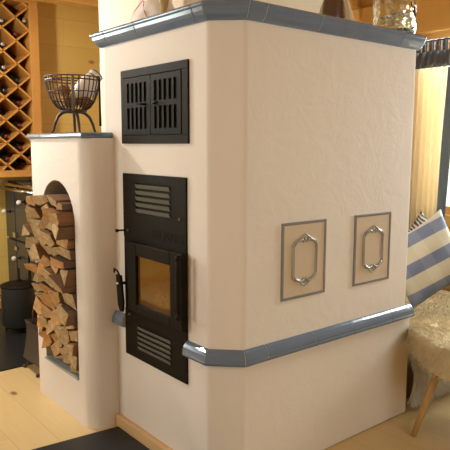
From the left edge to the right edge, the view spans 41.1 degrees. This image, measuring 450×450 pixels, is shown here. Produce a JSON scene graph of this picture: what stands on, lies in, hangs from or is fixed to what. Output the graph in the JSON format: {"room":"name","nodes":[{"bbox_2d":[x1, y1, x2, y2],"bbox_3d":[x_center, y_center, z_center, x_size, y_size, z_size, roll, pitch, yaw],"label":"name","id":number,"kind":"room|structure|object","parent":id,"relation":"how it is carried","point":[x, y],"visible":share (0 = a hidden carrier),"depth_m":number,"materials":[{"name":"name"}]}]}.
{"room":"traditional dwelling","nodes":[
{"label":"traditional dwelling","id":0,"kind":"room"},
{"bbox_2d":[0,1,101,299],"bbox_3d":[-2.264,-0.492,4.333,5.200,2.420,0.140,-6,10,-39],"label":"wall","id":1,"kind":"structure","parent":0,"point":[66,46],"depth_m":4.89,"materials":[{"name":"brown wood"}]},
{"bbox_2d":[0,0,41,177],"bbox_3d":[-1.761,-1.012,4.405,0.728,1.315,0.273,-6,10,-39],"label":"wine rack","id":2,"kind":"object","parent":1,"relation":"attached to","point":[19,55],"visible":0.77,"depth_m":4.49,"materials":[{"name":"brown wood"}]},
{"bbox_2d":[0,87,6,94],"bbox_3d":[-1.683,-0.993,4.464,0.072,0.071,0.249,-6,10,-39],"label":"wine bottle","id":3,"kind":"object","parent":2,"relation":"in","point":[3,91],"visible":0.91,"depth_m":4.38,"materials":[{"name":"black glass"}]},
{"bbox_2d":[0,132,8,139],"bbox_3d":[-1.683,-0.665,4.508,0.072,0.071,0.249,-6,10,-39],"label":"wine bottle","id":4,"kind":"object","parent":2,"relation":"in","point":[3,135],"visible":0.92,"depth_m":4.44,"materials":[{"name":"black glass"}]},
{"bbox_2d":[0,154,9,161],"bbox_3d":[-1.684,-0.502,4.529,0.072,0.071,0.249,-6,10,-39],"label":"wine bottle","id":5,"kind":"object","parent":2,"relation":"in","point":[4,157],"visible":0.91,"depth_m":4.47,"materials":[{"name":"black glass"}]},
{"bbox_2d":[8,31,17,37],"bbox_3d":[-1.604,-1.409,4.473,0.072,0.071,0.249,-6,10,-39],"label":"wine bottle","id":6,"kind":"object","parent":2,"relation":"in","point":[14,34],"visible":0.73,"depth_m":4.39,"materials":[{"name":"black glass"}]},
{"bbox_2d":[9,76,19,83],"bbox_3d":[-1.605,-1.082,4.516,0.072,0.071,0.249,-6,10,-39],"label":"wine bottle","id":7,"kind":"object","parent":2,"relation":"in","point":[14,79],"visible":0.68,"depth_m":4.45,"materials":[{"name":"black glass"}]},
{"bbox_2d":[9,99,20,106],"bbox_3d":[-1.605,-0.919,4.538,0.072,0.071,0.249,-6,10,-39],"label":"wine bottle","id":8,"kind":"object","parent":2,"relation":"in","point":[16,102],"visible":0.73,"depth_m":4.47,"materials":[{"name":"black glass"}]},
{"bbox_2d":[9,121,21,128],"bbox_3d":[-1.606,-0.755,4.559,0.072,0.071,0.249,-6,10,-39],"label":"wine bottle","id":9,"kind":"object","parent":2,"relation":"in","point":[16,124],"visible":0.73,"depth_m":4.50,"materials":[{"name":"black glass"}]},
{"bbox_2d":[9,143,22,150],"bbox_3d":[-1.606,-0.592,4.581,0.072,0.071,0.249,-6,10,-39],"label":"wine bottle","id":10,"kind":"object","parent":2,"relation":"in","point":[16,146],"visible":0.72,"depth_m":4.52,"materials":[{"name":"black glass"}]},
{"bbox_2d":[15,153,30,162],"bbox_3d":[-1.554,-0.517,4.634,0.072,0.071,0.249,-6,10,-39],"label":"wine bottle","id":11,"kind":"object","parent":2,"relation":"in","point":[20,160],"visible":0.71,"depth_m":4.59,"materials":[{"name":"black glass"}]},
{"bbox_2d":[31,0,98,10],"bbox_3d":[-1.780,-1.538,3.600,5.200,0.150,0.140,-6,10,-39],"label":"trim","id":12,"kind":"structure","parent":1,"relation":"attached to","point":[84,4],"depth_m":4.18,"materials":[{"name":"brown wood"}]},
{"bbox_2d":[98,0,322,131],"bbox_3d":[-0.065,-0.355,3.355,0.960,2.420,0.810,-6,10,-39],"label":"wall","id":13,"kind":"structure","parent":0,"point":[112,13],"depth_m":3.13,"materials":[{"name":"paint"}]},
{"bbox_2d":[349,0,364,9],"bbox_3d":[-1.054,-1.418,2.717,5.200,0.150,0.140,-6,10,-39],"label":"trim","id":14,"kind":"structure","parent":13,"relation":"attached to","point":[355,4],"depth_m":4.25,"materials":[{"name":"brown wood"}]},
{"bbox_2d":[0,364,449,449],"bbox_3d":[-0.347,1.073,2.164,5.480,0.100,6.220,-6,10,-39],"label":"floor","id":15,"kind":"structure","parent":0,"point":[29,419],"depth_m":2.81,"materials":[{"name":"brown wood"}]},
{"bbox_2d":[0,309,32,371],"bbox_3d":[-1.891,0.792,3.838,1.750,0.008,1.340,-6,10,-39],"label":"plate","id":16,"kind":"object","parent":15,"relation":"on","point":[12,342],"visible":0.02,"depth_m":3.83,"materials":[{"name":"metal"}]},
{"bbox_2d":[0,180,34,280],"bbox_3d":[-1.278,0.171,4.635,0.681,1.016,0.760,-6,10,-39],"label":"range cooker","id":17,"kind":"object","parent":16,"relation":"on","point":[16,191],"visible":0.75,"depth_m":4.55,"materials":[{"name":"metal"}]},
{"bbox_2d":[8,180,31,184],"bbox_3d":[-1.262,-0.329,4.587,0.555,0.012,0.710,-6,10,-39],"label":"cooktop","id":18,"kind":"object","parent":17,"relation":"in","point":[24,182],"depth_m":4.54,"materials":[{"name":"ceramic"}]},
{"bbox_2d":[27,235,31,279],"bbox_3d":[-1.404,0.363,4.310,0.032,0.716,0.080,-6,10,-39],"label":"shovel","id":19,"kind":"object","parent":16,"relation":"on","point":[29,271],"visible":0.08,"depth_m":4.29,"materials":[{"name":"black metal"}]},
{"bbox_3d":[-1.438,0.717,4.226,0.212,0.041,0.212,-6,10,-39],"label":"trivet","id":20,"kind":"object","parent":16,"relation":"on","visible":0},
{"bbox_2d":[0,268,37,328],"bbox_3d":[-1.437,0.497,4.197,0.257,0.400,0.257,6,9,37],"label":"bucket","id":21,"kind":"object","parent":20,"relation":"on","point":[17,296],"visible":0.75,"depth_m":4.10,"materials":[{"name":"black metal"}]},
{"bbox_2d":[23,309,39,377],"bbox_3d":[-1.011,0.623,3.510,0.294,0.436,0.240,-6,10,-39],"label":"carrier","id":22,"kind":"object","parent":15,"relation":"on","point":[31,351],"visible":0.38,"depth_m":3.45,"materials":[{"name":"brown leather"}]},
{"bbox_2d":[32,426,149,449],"bbox_3d":[-0.482,1.026,2.111,0.833,0.008,1.240,-6,10,-39],"label":"plate","id":23,"kind":"object","parent":15,"relation":"on","point":[116,438],"visible":1,"depth_m":2.62,"materials":[{"name":"metal"}]},
{"bbox_2d":[26,0,426,449],"bbox_3d":[-0.042,0.018,2.946,1.313,1.788,1.443,-6,10,-39],"label":"stove","id":24,"kind":"object","parent":15,"relation":"on","point":[240,206],"visible":1,"depth_m":2.41,"materials":[{"name":"paint"}]},
{"bbox_2d":[62,357,70,363],"bbox_3d":[-0.644,0.646,3.044,0.346,0.055,0.092,-6,10,-39],"label":"log","id":25,"kind":"object","parent":24,"relation":"on","point":[65,360],"visible":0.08,"depth_m":2.96,"materials":[{"name":"brown wood"}]},
{"bbox_2d":[59,346,68,359],"bbox_3d":[-0.660,0.612,3.005,0.342,0.066,0.054,-6,10,-39],"label":"log","id":26,"kind":"object","parent":25,"relation":"on","point":[62,352],"visible":0.11,"depth_m":2.90,"materials":[{"name":"brown wood"}]},
{"bbox_2d":[44,74,100,132],"bbox_3d":[-0.747,-0.589,2.951,0.271,0.273,0.271,-6,10,-39],"label":"wire basket","id":27,"kind":"object","parent":24,"relation":"on","point":[63,110],"visible":0.91,"depth_m":2.88,"materials":[{"name":"brown metal"}]},
{"bbox_2d":[58,84,70,96],"bbox_3d":[-0.781,-0.653,2.914,0.066,0.061,0.074,-6,10,-39],"label":"pine cone","id":28,"kind":"object","parent":27,"relation":"in","point":[64,85],"visible":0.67,"depth_m":2.89,"materials":[{"name":"plant"}]},
{"bbox_2d":[63,95,78,107],"bbox_3d":[-0.742,-0.596,2.889,0.074,0.061,0.067,-6,10,-39],"label":"pine cone","id":29,"kind":"object","parent":27,"relation":"on","point":[66,100],"visible":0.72,"depth_m":2.87,"materials":[{"name":"plant"}]},
{"bbox_2d":[78,97,90,108],"bbox_3d":[-0.693,-0.604,2.955,0.074,0.061,0.063,-6,10,-39],"label":"pine cone","id":30,"kind":"object","parent":27,"relation":"in","point":[79,104],"visible":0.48,"depth_m":2.93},
{"bbox_2d":[74,69,102,97],"bbox_3d":[-0.682,-0.701,2.989,0.150,0.156,0.100,-6,10,-39],"label":"ceramic jug","id":31,"kind":"object","parent":27,"relation":"in","point":[93,72],"visible":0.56,"depth_m":2.95,"materials":[{"name":"ceramic"}]},
{"bbox_2d":[97,76,101,125],"bbox_3d":[-0.613,-0.601,2.907,0.012,0.240,0.035,-6,10,-39],"label":"hook","id":32,"kind":"object","parent":27,"relation":"hanging from","point":[98,77],"visible":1,"depth_m":2.90,"materials":[{"name":"black metal"}]},
{"bbox_2d":[131,0,174,21],"bbox_3d":[-0.283,-0.943,2.507,0.175,0.249,0.247,-6,10,-39],"label":"cloth bag","id":33,"kind":"object","parent":24,"relation":"on","point":[146,8],"visible":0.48,"depth_m":2.45,"materials":[{"name":"fabric"}]},
{"bbox_2d":[158,0,168,12],"bbox_3d":[-0.238,-0.883,2.328,0.067,0.160,0.106,-6,10,-39],"label":"straw bundle","id":34,"kind":"object","parent":24,"relation":"on","point":[163,4],"visible":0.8,"depth_m":2.32,"materials":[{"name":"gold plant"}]},
{"bbox_2d":[322,0,344,18],"bbox_3d":[0.458,-0.957,2.526,0.100,0.262,0.100,-6,10,-39],"label":"vase","id":35,"kind":"object","parent":24,"relation":"on","point":[336,8],"visible":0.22,"depth_m":2.49,"materials":[{"name":"brown ceramic"}]},
{"bbox_2d":[319,0,354,20],"bbox_3d":[0.497,-0.965,2.693,0.204,0.235,0.204,-6,10,-39],"label":"cone","id":36,"kind":"object","parent":24,"relation":"on","point":[348,11],"visible":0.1,"depth_m":2.64,"materials":[{"name":"beige"}]},
{"bbox_2d":[373,0,416,32],"bbox_3d":[0.756,-0.951,2.669,0.188,0.215,0.188,-6,10,-39],"label":"glass jar","id":37,"kind":"object","parent":24,"relation":"on","point":[401,15],"visible":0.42,"depth_m":2.59,"materials":[{"name":"white"}]},
{"bbox_3d":[-0.578,0.659,2.930,0.346,0.060,0.070,-6,10,-39],"label":"log","id":38,"kind":"object","parent":24,"relation":"in","visible":0},
{"bbox_2d":[68,354,78,370],"bbox_3d":[-0.592,0.622,2.908,0.336,0.089,0.062,-6,10,-39],"label":"log","id":39,"kind":"object","parent":38,"relation":"on","point":[74,360],"visible":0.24,"depth_m":2.80,"materials":[{"name":"brown wood"}]},
{"bbox_2d":[62,342,78,355],"bbox_3d":[-0.609,0.568,2.881,0.346,0.054,0.053,-6,10,-39],"label":"log","id":40,"kind":"object","parent":39,"relation":"on","point":[71,349],"visible":0.28,"depth_m":2.78,"materials":[{"name":"brown wood"}]},
{"bbox_2d":[69,329,77,341],"bbox_3d":[-0.585,0.502,2.898,0.339,0.059,0.064,-6,10,-39],"label":"log","id":41,"kind":"object","parent":40,"relation":"on","point":[73,334],"visible":0.23,"depth_m":2.79,"materials":[{"name":"brown wood"}]},
{"bbox_3d":[-0.716,0.627,3.096,0.349,0.072,0.073,-6,10,-39],"label":"log","id":42,"kind":"object","parent":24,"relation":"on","visible":0},
{"bbox_2d":[50,333,56,341],"bbox_3d":[-0.725,0.540,3.084,0.348,0.081,0.073,-6,10,-39],"label":"log","id":43,"kind":"object","parent":42,"relation":"on","point":[53,336],"visible":0.02,"depth_m":2.99,"materials":[{"name":"brown wood"}]},
{"bbox_2d":[38,316,50,327],"bbox_3d":[-0.774,0.466,3.054,0.342,0.063,0.062,-6,10,-39],"label":"log","id":44,"kind":"object","parent":43,"relation":"on","point":[43,320],"visible":0.23,"depth_m":2.95,"materials":[{"name":"brown wood"}]},
{"bbox_2d":[51,340,63,356],"bbox_3d":[-0.709,0.591,3.057,0.344,0.090,0.077,-6,10,-39],"label":"log","id":45,"kind":"object","parent":42,"relation":"on","point":[55,347],"visible":0.19,"depth_m":2.95,"materials":[{"name":"brown wood"}]},
{"bbox_2d":[46,320,54,334],"bbox_3d":[-0.725,0.483,3.013,0.348,0.077,0.060,-6,10,-39],"label":"log","id":46,"kind":"object","parent":45,"relation":"on","point":[50,326],"visible":0.18,"depth_m":2.92,"materials":[{"name":"brown wood"}]},
{"bbox_2d":[40,304,52,317],"bbox_3d":[-0.747,0.409,3.018,0.348,0.072,0.076,-6,10,-39],"label":"log","id":47,"kind":"object","parent":46,"relation":"on","point":[46,311],"visible":0.2,"depth_m":2.92,"materials":[{"name":"brown wood"}]},
{"bbox_2d":[40,295,55,308],"bbox_3d":[-0.739,0.361,2.999,0.356,0.079,0.078,-6,10,-39],"label":"log","id":48,"kind":"object","parent":47,"relation":"on","point":[46,300],"visible":0.2,"depth_m":2.90,"materials":[{"name":"brown wood"}]},
{"bbox_3d":[-0.602,0.643,2.980,0.342,0.073,0.052,-6,10,-39],"label":"log","id":49,"kind":"object","parent":24,"relation":"in","visible":0},
{"bbox_3d":[-0.619,0.567,2.972,0.339,0.063,0.071,-6,10,-39],"label":"log","id":50,"kind":"object","parent":49,"relation":"on","visible":0},
{"bbox_2d":[54,324,64,337],"bbox_3d":[-0.673,0.495,2.972,0.343,0.068,0.062,-6,10,-39],"label":"log","id":51,"kind":"object","parent":50,"relation":"on","point":[57,328],"visible":0.12,"depth_m":2.88,"materials":[{"name":"brown wood"}]},
{"bbox_2d":[51,308,62,325],"bbox_3d":[-0.682,0.427,2.955,0.341,0.077,0.090,-6,10,-39],"label":"log","id":52,"kind":"object","parent":51,"relation":"on","point":[54,319],"visible":0.2,"depth_m":2.86,"materials":[{"name":"brown wood"}]},
{"bbox_2d":[48,289,55,304],"bbox_3d":[-0.699,0.335,2.963,0.342,0.078,0.055,-6,10,-39],"label":"log","id":53,"kind":"object","parent":52,"relation":"on","point":[50,290],"visible":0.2,"depth_m":2.87,"materials":[{"name":"brown wood"}]},
{"bbox_3d":[-0.694,0.245,2.968,0.341,0.085,0.056,-6,10,-39],"label":"log","id":54,"kind":"object","parent":53,"relation":"on","visible":0},
{"bbox_2d":[40,254,52,267],"bbox_3d":[-0.729,0.160,2.934,0.342,0.065,0.064,-6,10,-39],"label":"log","id":55,"kind":"object","parent":54,"relation":"on","point":[45,260],"visible":0.27,"depth_m":2.83,"materials":[{"name":"brown wood"}]},
{"bbox_3d":[-0.657,0.366,2.928,0.343,0.079,0.057,-6,10,-39],"label":"log","id":56,"kind":"object","parent":52,"relation":"on","visible":0},
{"bbox_2d":[49,291,64,303],"bbox_3d":[-0.673,0.322,2.896,0.344,0.062,0.070,-6,10,-39],"label":"log","id":57,"kind":"object","parent":56,"relation":"on","point":[57,296],"visible":0.27,"depth_m":2.79,"materials":[{"name":"brown wood"}]},
{"bbox_3d":[-0.656,0.270,2.912,0.338,0.055,0.066,-6,10,-39],"label":"log","id":58,"kind":"object","parent":57,"relation":"on","visible":0},
{"bbox_2d":[38,267,54,279],"bbox_3d":[-0.716,0.217,2.897,0.354,0.057,0.090,-6,10,-39],"label":"log","id":59,"kind":"object","parent":58,"relation":"on","point":[45,272],"visible":0.19,"depth_m":2.80,"materials":[{"name":"brown wood"}]},
{"bbox_2d":[51,262,60,273],"bbox_3d":[-0.668,0.173,2.889,0.336,0.086,0.069,-6,10,-39],"label":"log","id":60,"kind":"object","parent":59,"relation":"on","point":[56,270],"visible":0.16,"depth_m":2.78,"materials":[{"name":"brown wood"}]},
{"bbox_2d":[47,247,59,255],"bbox_3d":[-0.679,0.104,2.912,0.354,0.067,0.072,-6,10,-39],"label":"log","id":61,"kind":"object","parent":60,"relation":"on","point":[52,250],"visible":0.07,"depth_m":2.82,"materials":[{"name":"brown wood"}]},
{"bbox_2d":[38,230,59,247],"bbox_3d":[-0.702,0.053,2.850,0.350,0.080,0.079,-6,10,-39],"label":"log","id":62,"kind":"object","parent":61,"relation":"on","point":[47,236],"visible":0.22,"depth_m":2.75,"materials":[{"name":"brown wood"}]},
{"bbox_2d":[46,221,52,230],"bbox_3d":[-0.673,-0.013,2.852,0.347,0.062,0.058,-6,10,-39],"label":"log","id":63,"kind":"object","parent":62,"relation":"on","point":[49,225],"visible":0.06,"depth_m":2.76,"materials":[{"name":"brown wood"}]},
{"bbox_2d":[58,327,77,344],"bbox_3d":[-0.637,0.515,2.922,0.350,0.086,0.056,-6,10,-39],"label":"log","id":64,"kind":"object","parent":50,"relation":"on","point":[64,337],"visible":0.23,"depth_m":2.83,"materials":[{"name":"brown wood"}]},
{"bbox_2d":[66,324,77,328],"bbox_3d":[-0.603,0.446,2.897,0.333,0.068,0.090,-6,10,-39],"label":"log","id":65,"kind":"object","parent":64,"relation":"on","point":[72,326],"visible":0.16,"depth_m":2.78,"materials":[{"name":"wood"}]},
{"bbox_2d":[54,304,77,326],"bbox_3d":[-0.633,0.404,2.857,0.347,0.089,0.080,-6,10,-39],"label":"log","id":66,"kind":"object","parent":65,"relation":"on","point":[67,315],"visible":0.32,"depth_m":2.76,"materials":[{"name":"brown wood"}]},
{"bbox_2d":[62,291,76,310],"bbox_3d":[-0.602,0.340,2.861,0.350,0.088,0.063,-6,10,-39],"label":"log","id":67,"kind":"object","parent":66,"relation":"on","point":[70,298],"visible":0.22,"depth_m":2.76,"materials":[{"name":"wood"}]},
{"bbox_2d":[48,273,76,293],"bbox_3d":[-0.655,0.256,2.825,0.349,0.082,0.086,-6,10,-39],"label":"log","id":68,"kind":"object","parent":67,"relation":"on","point":[56,281],"visible":0.33,"depth_m":2.73,"materials":[{"name":"wood"}]},
{"bbox_2d":[60,267,76,285],"bbox_3d":[-0.616,0.226,2.839,0.339,0.072,0.067,-6,10,-39],"label":"log","id":69,"kind":"object","parent":68,"relation":"on","point":[68,275],"visible":0.3,"depth_m":2.73,"materials":[{"name":"wood"}]},
{"bbox_2d":[50,255,75,268],"bbox_3d":[-0.644,0.161,2.825,0.340,0.051,0.090,-6,10,-39],"label":"log","id":70,"kind":"object","parent":69,"relation":"on","point":[61,262],"visible":0.34,"depth_m":2.73,"materials":[{"name":"wood"}]},
{"bbox_2d":[56,246,75,259],"bbox_3d":[-0.619,0.114,2.841,0.341,0.061,0.096,-6,10,-39],"label":"log","id":71,"kind":"object","parent":70,"relation":"on","point":[70,254],"visible":0.3,"depth_m":2.73,"materials":[{"name":"wood"}]},
{"bbox_2d":[56,239,74,248],"bbox_3d":[-0.620,0.051,2.819,0.343,0.085,0.076,-6,10,-39],"label":"log","id":72,"kind":"object","parent":71,"relation":"on","point":[68,243],"visible":0.2,"depth_m":2.71,"materials":[{"name":"wood"}]},
{"bbox_2d":[42,208,72,222],"bbox_3d":[-0.675,-0.048,2.818,0.357,0.078,0.065,-6,10,-39],"label":"log","id":73,"kind":"object","parent":72,"relation":"on","point":[46,211],"visible":0.15,"depth_m":2.73,"materials":[{"name":"wood"}]},
{"bbox_2d":[46,194,70,206],"bbox_3d":[-0.669,-0.119,2.840,0.340,0.056,0.073,-6,10,-39],"label":"log","id":74,"kind":"object","parent":73,"relation":"on","point":[54,200],"visible":0.3,"depth_m":2.75,"materials":[{"name":"wood"}]},
{"bbox_2d":[51,223,74,239],"bbox_3d":[-0.638,0.013,2.783,0.337,0.081,0.057,-6,10,-39],"label":"log","id":75,"kind":"object","parent":72,"relation":"on","point":[59,232],"visible":0.3,"depth_m":2.69,"materials":[{"name":"wood"}]},
{"bbox_2d":[48,211,74,225],"bbox_3d":[-0.642,-0.037,2.770,0.345,0.057,0.051,-6,10,-39],"label":"log","id":76,"kind":"object","parent":75,"relation":"on","point":[60,218],"visible":0.37,"depth_m":2.68,"materials":[{"name":"wood"}]},
{"bbox_2d":[56,202,72,209],"bbox_3d":[-0.623,-0.096,2.799,0.337,0.033,0.030,-6,10,-39],"label":"log","id":77,"kind":"object","parent":76,"relation":"on","point":[62,205],"visible":0.3,"depth_m":2.71,"materials":[{"name":"wood"}]},
{"bbox_3d":[-0.738,0.626,3.176,0.344,0.059,0.065,-6,10,-39],"label":"log","id":78,"kind":"object","parent":24,"relation":"in","visible":0},
{"bbox_2d":[41,339,53,347],"bbox_3d":[-0.782,0.585,3.133,0.345,0.065,0.065,-6,10,-39],"label":"log","id":79,"kind":"object","parent":78,"relation":"on","point":[45,343],"visible":0.2,"depth_m":3.04,"materials":[{"name":"brown wood"}]},
{"bbox_2d":[39,329,54,343],"bbox_3d":[-0.784,0.545,3.117,0.350,0.075,0.076,-6,10,-39],"label":"log","id":80,"kind":"object","parent":79,"relation":"on","point":[43,334],"visible":0.19,"depth_m":3.02,"materials":[{"name":"brown wood"}]},
{"bbox_2d":[37,315,46,330],"bbox_3d":[-0.801,0.466,3.104,0.338,0.100,0.064,-6,10,-39],"label":"log","id":81,"kind":"object","parent":80,"relation":"on","point":[40,327],"visible":0.15,"depth_m":3.00,"materials":[{"name":"brown wood"}]},
{"bbox_2d":[33,295,43,314],"bbox_3d":[-0.804,0.389,3.080,0.345,0.093,0.080,-6,10,-39],"label":"log","id":82,"kind":"object","parent":81,"relation":"on","point":[38,304],"visible":0.14,"depth_m":2.99,"materials":[{"name":"brown wood"}]},
{"bbox_2d":[35,291,48,297],"bbox_3d":[-0.780,0.352,3.079,0.368,0.059,0.096,-6,10,-39],"label":"log","id":83,"kind":"object","parent":82,"relation":"on","point":[39,294],"visible":0.08,"depth_m":2.99,"materials":[{"name":"brown wood"}]},
{"bbox_2d":[32,282,42,290],"bbox_3d":[-0.799,0.299,3.068,0.358,0.046,0.082,-6,10,-39],"label":"log","id":84,"kind":"object","parent":83,"relation":"on","point":[36,285],"visible":0.12,"depth_m":2.98,"materials":[{"name":"brown wood"}]},
{"bbox_2d":[33,273,44,281],"bbox_3d":[-0.792,0.241,3.070,0.366,0.069,0.076,-6,10,-39],"label":"log","id":85,"kind":"object","parent":84,"relation":"on","point":[38,278],"visible":0.05,"depth_m":2.98,"materials":[{"name":"brown wood"}]},
{"bbox_2d":[24,262,42,276],"bbox_3d":[-0.823,0.209,3.033,0.359,0.062,0.086,-6,10,-39],"label":"log","id":86,"kind":"object","parent":85,"relation":"on","point":[33,267],"visible":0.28,"depth_m":2.94,"materials":[{"name":"brown wood"}]},
{"bbox_2d":[27,249,40,261],"bbox_3d":[-0.814,0.140,3.038,0.356,0.062,0.078,-6,10,-39],"label":"log","id":87,"kind":"object","parent":86,"relation":"on","point":[28,250],"visible":0.08,"depth_m":2.95,"materials":[{"name":"brown wood"}]},
{"bbox_2d":[25,236,39,247],"bbox_3d":[-0.820,0.075,3.027,0.358,0.067,0.075,-6,10,-39],"label":"log","id":88,"kind":"object","parent":87,"relation":"on","point":[29,240],"visible":0.09,"depth_m":2.94,"materials":[{"name":"brown wood"}]},
{"bbox_2d":[22,224,33,235],"bbox_3d":[-0.845,0.014,3.013,0.342,0.057,0.052,-6,10,-39],"label":"log","id":89,"kind":"object","parent":88,"relation":"on","point":[26,230],"visible":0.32,"depth_m":2.92,"materials":[{"name":"brown wood"}]},
{"bbox_2d":[39,281,53,293],"bbox_3d":[-0.749,0.297,3.010,0.353,0.065,0.065,-6,10,-39],"label":"log","id":90,"kind":"object","parent":83,"relation":"on","point":[45,287],"visible":0.16,"depth_m":2.92,"materials":[{"name":"brown wood"}]},
{"bbox_2d":[44,278,52,287],"bbox_3d":[-0.731,0.260,3.009,0.343,0.061,0.070,-6,10,-39],"label":"log","id":91,"kind":"object","parent":90,"relation":"on","point":[45,279],"visible":0.09,"depth_m":2.91,"materials":[{"name":"brown wood"}]},
{"bbox_2d":[37,262,49,273],"bbox_3d":[-0.764,0.194,2.984,0.343,0.061,0.068,-6,10,-39],"label":"log","id":92,"kind":"object","parent":91,"relation":"on","point":[40,265],"visible":0.13,"depth_m":2.89,"materials":[{"name":"brown wood"}]},
{"bbox_2d":[29,242,47,259],"bbox_3d":[-0.794,0.115,2.978,0.345,0.079,0.069,-6,10,-39],"label":"log","id":93,"kind":"object","parent":92,"relation":"on","point":[37,251],"visible":0.27,"depth_m":2.88,"materials":[{"name":"brown wood"}]},
{"bbox_2d":[30,222,37,237],"bbox_3d":[-0.781,0.020,2.980,0.365,0.091,0.064,-6,10,-39],"label":"log","id":94,"kind":"object","parent":93,"relation":"on","point":[31,225],"visible":0.07,"depth_m":2.89,"materials":[{"name":"brown wood"}]},
{"bbox_2d":[30,218,41,233],"bbox_3d":[-0.775,-0.004,2.958,0.350,0.069,0.085,-6,10,-39],"label":"log","id":95,"kind":"object","parent":94,"relation":"on","point":[34,222],"visible":0.2,"depth_m":2.86,"materials":[{"name":"brown wood"}]},
{"bbox_2d":[26,204,42,217],"bbox_3d":[-0.799,-0.076,2.945,0.346,0.065,0.062,-6,10,-39],"label":"log","id":96,"kind":"object","parent":95,"relation":"on","point":[32,211],"visible":0.25,"depth_m":2.85,"materials":[{"name":"brown wood"}]},
{"bbox_2d":[26,194,53,205],"bbox_3d":[-0.800,-0.127,2.930,0.333,0.052,0.056,-6,10,-39],"label":"log","id":97,"kind":"object","parent":96,"relation":"on","point":[29,200],"visible":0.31,"depth_m":2.83,"materials":[{"name":"brown wood"}]},
{"bbox_2d":[40,243,49,253],"bbox_3d":[-0.734,0.103,2.968,0.351,0.083,0.068,-6,10,-39],"label":"log","id":98,"kind":"object","parent":92,"relation":"on","point":[41,244],"visible":0.06,"depth_m":2.88,"materials":[{"name":"brown wood"}]},
{"bbox_2d":[38,229,47,245],"bbox_3d":[-0.736,0.047,2.915,0.339,0.084,0.080,-6,10,-39],"label":"log","id":99,"kind":"object","parent":98,"relation":"on","point":[39,230],"visible":0.12,"depth_m":2.82,"materials":[{"name":"brown wood"}]},
{"bbox_2d":[37,217,48,229],"bbox_3d":[-0.726,-0.021,2.886,0.348,0.068,0.054,-6,10,-39],"label":"log","id":100,"kind":"object","parent":99,"relation":"on","point":[42,225],"visible":0.13,"depth_m":2.79,"materials":[{"name":"brown wood"}]},
{"bbox_2d":[41,203,56,208],"bbox_3d":[-0.709,-0.083,2.880,0.338,0.063,0.062,-6,10,-39],"label":"log","id":101,"kind":"object","parent":100,"relation":"on","point":[48,205],"visible":0.08,"depth_m":2.77,"materials":[{"name":"brown wood"}]},
{"bbox_3d":[-0.723,-0.063,2.938,0.334,0.085,0.050,-6,10,-39],"label":"log","id":102,"kind":"object","parent":99,"relation":"on","visible":0},
{"bbox_2d":[31,194,64,205],"bbox_3d":[-0.743,-0.126,2.883,0.355,0.051,0.080,-6,10,-39],"label":"log","id":103,"kind":"object","parent":102,"relation":"on","point":[41,200],"visible":0.27,"depth_m":2.79,"materials":[{"name":"brown wood"}]},
{"bbox_2d":[411,373,439,436],"bbox_3d":[1.188,0.735,2.712,0.581,0.444,0.477,-6,10,-39],"label":"stool leg","id":104,"kind":"object","parent":15,"relation":"on","point":[432,384],"visible":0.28,"depth_m":2.69,"materials":[{"name":"brown wood"}]},
{"bbox_2d":[405,315,449,384],"bbox_3d":[1.155,0.570,2.731,0.636,0.204,0.655,-1,8,-10],"label":"sheepskin","id":105,"kind":"object","parent":104,"relation":"on","point":[428,339],"visible":1,"depth_m":2.66,"materials":[{"name":"fur"}]},
{"bbox_2d":[406,289,449,398],"bbox_3d":[1.090,0.657,3.588,1.080,0.360,0.640,-6,10,-39],"label":"bench","id":106,"kind":"object","parent":15,"relation":"on","point":[410,375],"visible":0.02,"depth_m":3.11,"materials":[{"name":"brown wood"}]},
{"bbox_2d":[405,290,449,325],"bbox_3d":[1.071,0.467,3.524,0.999,0.031,0.595,-6,10,-39],"label":"seat pad","id":107,"kind":"object","parent":106,"relation":"on","point":[436,306],"visible":0.19,"depth_m":3.46,"materials":[{"name":"fabric"}]},
{"bbox_2d":[408,211,427,231],"bbox_3d":[1.234,0.153,3.741,0.480,0.475,0.105,2,8,11],"label":"cushion","id":108,"kind":"object","parent":107,"relation":"on","point":[421,218],"visible":0.04,"depth_m":3.73,"materials":[{"name":"fabric"}]},
{"bbox_2d":[406,209,449,308],"bbox_3d":[1.132,0.194,3.371,0.574,0.559,0.226,1,8,8],"label":"cushion","id":109,"kind":"object","parent":107,"relation":"on","point":[428,249],"visible":0.71,"depth_m":3.29,"materials":[{"name":"fabric"}]},
{"bbox_2d":[407,346,449,408],"bbox_3d":[1.085,0.734,3.089,0.478,0.333,0.140,-6,10,-39],"label":"sheepskin","id":110,"kind":"object","parent":15,"relation":"on","point":[421,378],"visible":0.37,"depth_m":2.97,"materials":[{"name":"fur"}]},
{"bbox_2d":[365,0,449,289],"bbox_3d":[1.726,-0.391,3.671,0.140,2.420,5.940,-6,10,-39],"label":"wall","id":111,"kind":"structure","parent":0,"point":[368,3],"depth_m":3.93,"materials":[{"name":"brown wood"}]},
{"bbox_2d":[352,0,449,34],"bbox_3d":[1.652,-1.315,3.485,0.060,0.240,5.940,-6,10,-39],"label":"trim","id":112,"kind":"structure","parent":111,"relation":"attached to","point":[433,16],"depth_m":3.86,"materials":[{"name":"brown wood"}]},
{"bbox_2d":[426,37,449,42],"bbox_3d":[1.763,-1.105,3.331,0.114,0.028,1.748,-6,10,-39],"label":"curtain rod","id":113,"kind":"object","parent":111,"relation":"attached to","point":[448,38],"visible":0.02,"depth_m":3.78,"materials":[{"name":"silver metal"}]},
{"bbox_2d":[408,37,449,228],"bbox_3d":[1.327,-0.477,3.882,0.046,1.413,0.317,-6,10,-39],"label":"curtain","id":114,"kind":"object","parent":113,"relation":"hanging from","point":[430,157],"visible":0.74,"depth_m":3.86,"materials":[{"name":"white fabric"}]},
{"bbox_2d":[434,43,449,214],"bbox_3d":[1.844,-0.565,3.503,0.060,1.110,1.470,-6,10,-39],"label":"window","id":115,"kind":"structure","parent":111,"relation":"in","point":[447,210],"depth_m":3.96,"materials":[{"name":"brown wood"}]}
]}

